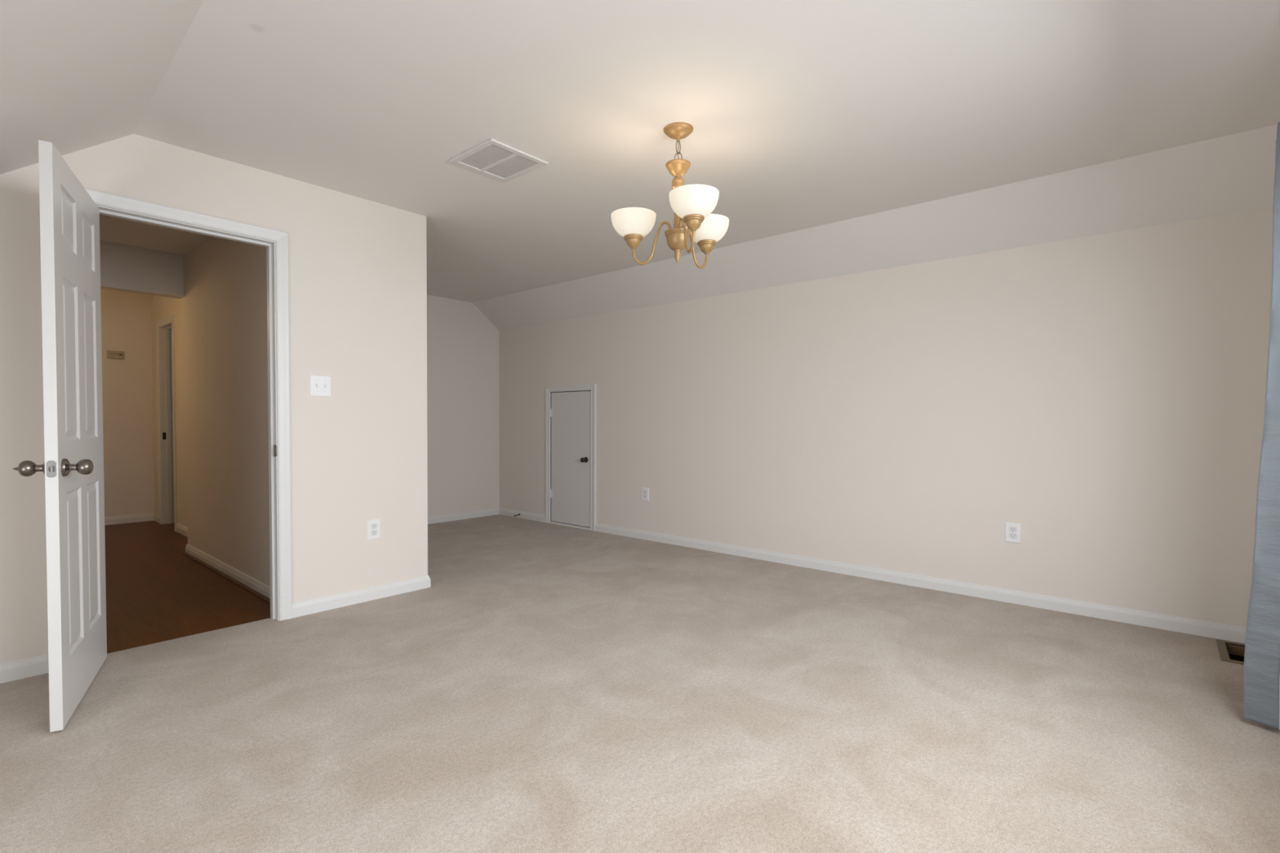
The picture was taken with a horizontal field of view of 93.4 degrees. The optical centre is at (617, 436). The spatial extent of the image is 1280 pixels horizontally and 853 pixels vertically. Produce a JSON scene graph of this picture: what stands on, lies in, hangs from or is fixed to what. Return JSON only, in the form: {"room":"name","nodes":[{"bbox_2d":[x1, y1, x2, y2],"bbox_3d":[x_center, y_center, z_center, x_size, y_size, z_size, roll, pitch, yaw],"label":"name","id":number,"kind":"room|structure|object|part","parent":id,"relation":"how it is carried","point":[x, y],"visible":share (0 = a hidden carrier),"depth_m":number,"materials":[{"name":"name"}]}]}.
{"room":"empty bonus room","nodes":[
{"label":"empty bonus room","id":0,"kind":"room"},
{"bbox_2d":[100,288,155,516],"bbox_3d":[-5.739,-0.283,5.899,0.129,2.490,2.108,1,2,42],"label":"wall","id":1,"kind":"structure","parent":0,"point":[126,317],"depth_m":6.42,"materials":[{"name":"beige paint"}]},
{"bbox_2d":[104,512,155,525],"bbox_3d":[-5.712,0.894,5.901,0.013,0.084,1.908,1,2,42],"label":"baseboard","id":2,"kind":"structure","parent":1,"relation":"attached to","point":[143,517],"depth_m":6.44,"materials":[{"name":"white paint"}]},
{"bbox_2d":[99,240,184,298],"bbox_3d":[-4.180,-1.302,4.274,0.120,0.360,1.808,1,2,42],"label":"wall","id":3,"kind":"structure","parent":0,"point":[123,268],"depth_m":4.71,"materials":[{"name":"beige paint"}]},
{"bbox_2d":[151,236,270,586],"bbox_3d":[-3.306,-0.256,5.198,4.486,2.490,0.700,1,2,42],"label":"wall","id":4,"kind":"structure","parent":0,"point":[221,335],"depth_m":4.27,"materials":[{"name":"beige paint"}]},
{"bbox_2d":[156,315,177,531],"bbox_3d":[-4.574,-0.131,6.196,0.678,2.128,0.120,1,2,42],"label":"door frame","id":5,"kind":"structure","parent":4,"relation":"attached to","point":[166,359],"depth_m":6.37,"materials":[{"name":"white paint"}]},
{"bbox_3d":[-4.791,-0.004,6.370,0.002,0.075,0.030,1,2,42],"label":"strike plate","id":6,"kind":"part","parent":5,"relation":"part of","materials":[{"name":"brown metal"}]},
{"bbox_2d":[182,551,270,604],"bbox_3d":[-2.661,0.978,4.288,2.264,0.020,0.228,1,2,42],"label":"trim","id":7,"kind":"structure","parent":4,"relation":"attached to","point":[251,590],"depth_m":4.15,"materials":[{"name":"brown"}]},
{"bbox_2d":[153,512,431,617],"bbox_3d":[-3.235,0.921,5.204,4.600,0.084,0.858,1,2,42],"label":"baseboard","id":8,"kind":"structure","parent":4,"relation":"attached to","point":[344,599],"depth_m":3.77,"materials":[{"name":"white paint"}]},
{"bbox_2d":[0,133,427,663],"bbox_3d":[-3.176,-0.197,3.462,2.200,2.459,3.308,1,2,42],"label":"wall","id":9,"kind":"structure","parent":0,"point":[357,266],"depth_m":3.42,"materials":[{"name":"beige paint"}]},
{"bbox_2d":[0,653,48,683],"bbox_3d":[-2.938,0.997,2.105,0.013,0.079,1.570,1,2,42],"label":"baseboard","id":10,"kind":"structure","parent":9,"relation":"attached to","point":[37,665],"depth_m":2.56,"materials":[{"name":"white paint"}]},
{"bbox_2d":[12,139,106,732],"bbox_3d":[-2.188,0.003,2.378,0.213,2.035,0.780,-1,2,-38],"label":"door","id":11,"kind":"structure","parent":9,"relation":"in","point":[73,466],"depth_m":2.25,"materials":[{"name":"white paint"}]},
{"bbox_3d":[-2.047,0.112,2.104,0.098,0.065,0.065,-1,2,-31],"label":"knob","id":12,"kind":"part","parent":11,"relation":"part of","materials":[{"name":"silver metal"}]},
{"bbox_3d":[-1.955,0.113,2.082,0.025,0.058,0.004,-1,2,-31],"label":"latch plate","id":13,"kind":"part","parent":11,"relation":"part of","materials":[{"name":"silver metal"}]},
{"bbox_3d":[-1.941,0.111,2.169,0.081,0.065,0.065,-1,2,-31],"label":"knob","id":14,"kind":"part","parent":11,"relation":"part of","materials":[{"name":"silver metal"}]},
{"bbox_2d":[84,188,291,621],"bbox_3d":[-2.159,-0.043,3.038,0.150,2.127,0.891,1,2,42],"label":"door frame","id":15,"kind":"structure","parent":9,"relation":"attached to","point":[276,242],"depth_m":3.29,"materials":[{"name":"white paint"}]},
{"bbox_3d":[-1.872,0.079,3.295,0.008,0.065,0.046,-1,2,-41],"label":"strike plate","id":16,"kind":"part","parent":15,"relation":"part of","materials":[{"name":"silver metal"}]},
{"bbox_2d":[309,374,331,396],"bbox_3d":[-1.697,-0.288,3.447,0.016,0.120,0.119,1,2,42],"label":"light switch","id":17,"kind":"object","parent":9,"relation":"attached to","point":[319,385],"visible":1,"depth_m":3.45,"materials":[{"name":"white plastic"}]},
{"bbox_2d":[367,519,380,540],"bbox_3d":[-1.496,0.572,3.701,0.008,0.121,0.082,1,2,42],"label":"wall outlet","id":18,"kind":"object","parent":9,"relation":"attached to","point":[373,526],"visible":1,"depth_m":3.70,"materials":[{"name":"white plastic"}]},
{"bbox_2d":[371,524,377,528],"bbox_3d":[-1.494,0.552,3.700,0.003,0.027,0.034,1,2,42],"label":"socket","id":19,"kind":"object","parent":18,"relation":"attached to","point":[373,526],"depth_m":3.70,"materials":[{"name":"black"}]},
{"bbox_2d":[371,529,377,535],"bbox_3d":[-1.494,0.592,3.700,0.003,0.029,0.037,1,2,42],"label":"socket","id":20,"kind":"object","parent":18,"relation":"attached to","point":[374,532],"depth_m":3.70,"materials":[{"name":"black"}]},
{"bbox_2d":[426,294,499,516],"bbox_3d":[-2.212,-0.263,6.253,0.100,2.459,2.332,1,2,42],"label":"wall","id":21,"kind":"structure","parent":0,"point":[463,403],"depth_m":6.70,"materials":[{"name":"beige paint"}]},
{"bbox_2d":[427,507,498,524],"bbox_3d":[-2.141,0.897,6.281,0.013,0.079,2.206,1,2,42],"label":"baseboard","id":22,"kind":"structure","parent":21,"relation":"attached to","point":[483,513],"depth_m":6.72,"materials":[{"name":"white paint"}]},
{"bbox_2d":[0,508,1279,852],"bbox_3d":[-2.654,0.993,4.520,10.850,0.030,5.540,1,2,42],"label":"floor","id":23,"kind":"structure","parent":0,"point":[551,688],"depth_m":2.22,"materials":[{"name":"carpet"}]},
{"bbox_2d":[1215,639,1244,664],"bbox_3d":[2.978,1.090,2.886,0.152,0.109,0.358,1,2,42],"label":"floor vent","id":24,"kind":"object","parent":23,"relation":"in","point":[1229,651],"visible":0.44,"depth_m":2.99,"materials":[{"name":"brown metal"}]},
{"bbox_2d":[0,0,1279,330],"bbox_3d":[-0.929,-0.751,2.931,6.429,1.469,5.740,1,2,42],"label":"ceiling","id":25,"kind":"structure","parent":0,"point":[834,138],"depth_m":2.56,"materials":[{"name":"paint"}]},
{"bbox_2d":[448,138,548,182],"bbox_3d":[-0.609,-1.401,3.085,0.357,0.012,0.356,1,2,42],"label":"ceiling vent","id":26,"kind":"object","parent":25,"relation":"in","point":[495,159],"visible":1,"depth_m":3.07,"materials":[{"name":"white metal"}]},
{"bbox_2d":[610,121,728,268],"bbox_3d":[0.296,-1.094,2.790,0.573,0.607,0.541,1,2,42],"label":"chandelier","id":27,"kind":"object","parent":25,"relation":"hanging from","point":[692,205],"visible":1,"depth_m":2.73,"materials":[{"name":"white glass"}]},
{"bbox_3d":[0.072,-0.981,2.815,0.211,0.102,0.211,1,2,42],"label":"lamp shade","id":28,"kind":"part","parent":27,"relation":"part of","materials":[{"name":"white glass"}]},
{"bbox_3d":[0.156,-0.893,2.791,0.189,0.192,0.012,1,1,17],"label":"arm","id":29,"kind":"part","parent":27,"relation":"part of","materials":[{"name":"gold metal"}]},
{"bbox_3d":[0.274,-1.086,2.751,0.116,0.306,0.116,1,2,42],"label":"stem","id":30,"kind":"part","parent":27,"relation":"part of","materials":[{"name":"gold metal"}]},
{"bbox_3d":[0.300,-0.889,2.636,0.012,0.192,0.189,0,1,-13],"label":"arm","id":31,"kind":"part","parent":27,"relation":"part of","materials":[{"name":"gold metal"}]},
{"bbox_3d":[0.320,-0.974,2.549,0.211,0.102,0.211,1,2,42],"label":"lamp shade","id":32,"kind":"part","parent":27,"relation":"part of","materials":[{"name":"white glass"}]},
{"bbox_3d":[0.362,-0.893,2.839,0.189,0.192,0.012,-1,2,-43],"label":"arm","id":33,"kind":"part","parent":27,"relation":"part of","materials":[{"name":"gold metal"}]},
{"bbox_3d":[0.427,-0.982,2.897,0.211,0.102,0.211,1,2,42],"label":"lamp shade","id":34,"kind":"part","parent":27,"relation":"part of","materials":[{"name":"white glass"}]},
{"bbox_2d":[498,206,1272,627],"bbox_3d":[0.959,-0.086,5.051,6.429,2.189,0.115,1,2,42],"label":"wall","id":35,"kind":"structure","parent":0,"point":[1102,396],"depth_m":3.84,"materials":[{"name":"beige paint"}]},
{"bbox_2d":[550,391,591,527],"bbox_3d":[-0.511,0.228,6.280,0.613,1.381,0.103,1,2,42],"label":"door","id":36,"kind":"structure","parent":35,"relation":"in","point":[570,411],"depth_m":6.29,"materials":[{"name":"white paint"}]},
{"bbox_3d":[-0.347,0.240,6.112,0.057,0.057,0.071,1,2,42],"label":"knob","id":37,"kind":"part","parent":36,"relation":"part of","materials":[{"name":"brown metal"}]},
{"bbox_2d":[545,383,595,531],"bbox_3d":[-0.473,0.204,6.316,0.742,1.476,0.108,1,2,42],"label":"door frame","id":38,"kind":"structure","parent":35,"relation":"attached to","point":[592,387],"depth_m":6.28,"materials":[{"name":"white paint"}]},
{"bbox_2d":[641,487,648,501],"bbox_3d":[0.252,0.537,5.617,0.082,0.121,0.008,1,2,42],"label":"wall outlet","id":39,"kind":"object","parent":35,"relation":"attached to","point":[645,491],"visible":1,"depth_m":5.61,"materials":[{"name":"white plastic"}]},
{"bbox_2d":[498,507,1246,643],"bbox_3d":[0.908,0.940,5.032,6.218,0.079,0.013,1,2,42],"label":"baseboard","id":40,"kind":"structure","parent":35,"relation":"attached to","point":[1166,622],"depth_m":3.87,"materials":[{"name":"white paint"}]},
{"bbox_2d":[1004,521,1021,543],"bbox_3d":[2.408,0.588,3.679,0.082,0.121,0.008,1,2,42],"label":"wall outlet","id":41,"kind":"object","parent":35,"relation":"attached to","point":[1012,530],"visible":1,"depth_m":3.68,"materials":[{"name":"white plastic"}]},
{"bbox_2d":[1008,527,1016,532],"bbox_3d":[2.407,0.568,3.676,0.037,0.029,0.003,1,2,42],"label":"socket","id":42,"kind":"object","parent":41,"relation":"attached to","point":[1011,529],"depth_m":3.68,"materials":[{"name":"white plastic"}]},
{"bbox_2d":[1008,533,1016,538],"bbox_3d":[2.407,0.607,3.677,0.037,0.029,0.003,1,2,42],"label":"socket","id":43,"kind":"object","parent":41,"relation":"attached to","point":[1011,535],"depth_m":3.68,"materials":[{"name":"white plastic"}]},
{"bbox_3d":[1.430,-0.200,0.822,0.120,2.630,5.740,1,2,42],"label":"wall","id":44,"kind":"structure","parent":0,"visible":0},
{"bbox_3d":[1.510,-1.091,1.067,0.124,0.080,3.240,1,2,42],"label":"curtain rod","id":45,"kind":"object","parent":44,"relation":"attached to","visible":0},
{"bbox_2d":[1243,121,1279,729],"bbox_3d":[2.437,-0.037,2.203,0.186,2.145,0.276,1,2,42],"label":"curtain","id":46,"kind":"object","parent":45,"relation":"hanging from","point":[1261,668],"visible":1,"depth_m":2.15,"materials":[{"name":"grey fabric"}]}
]}

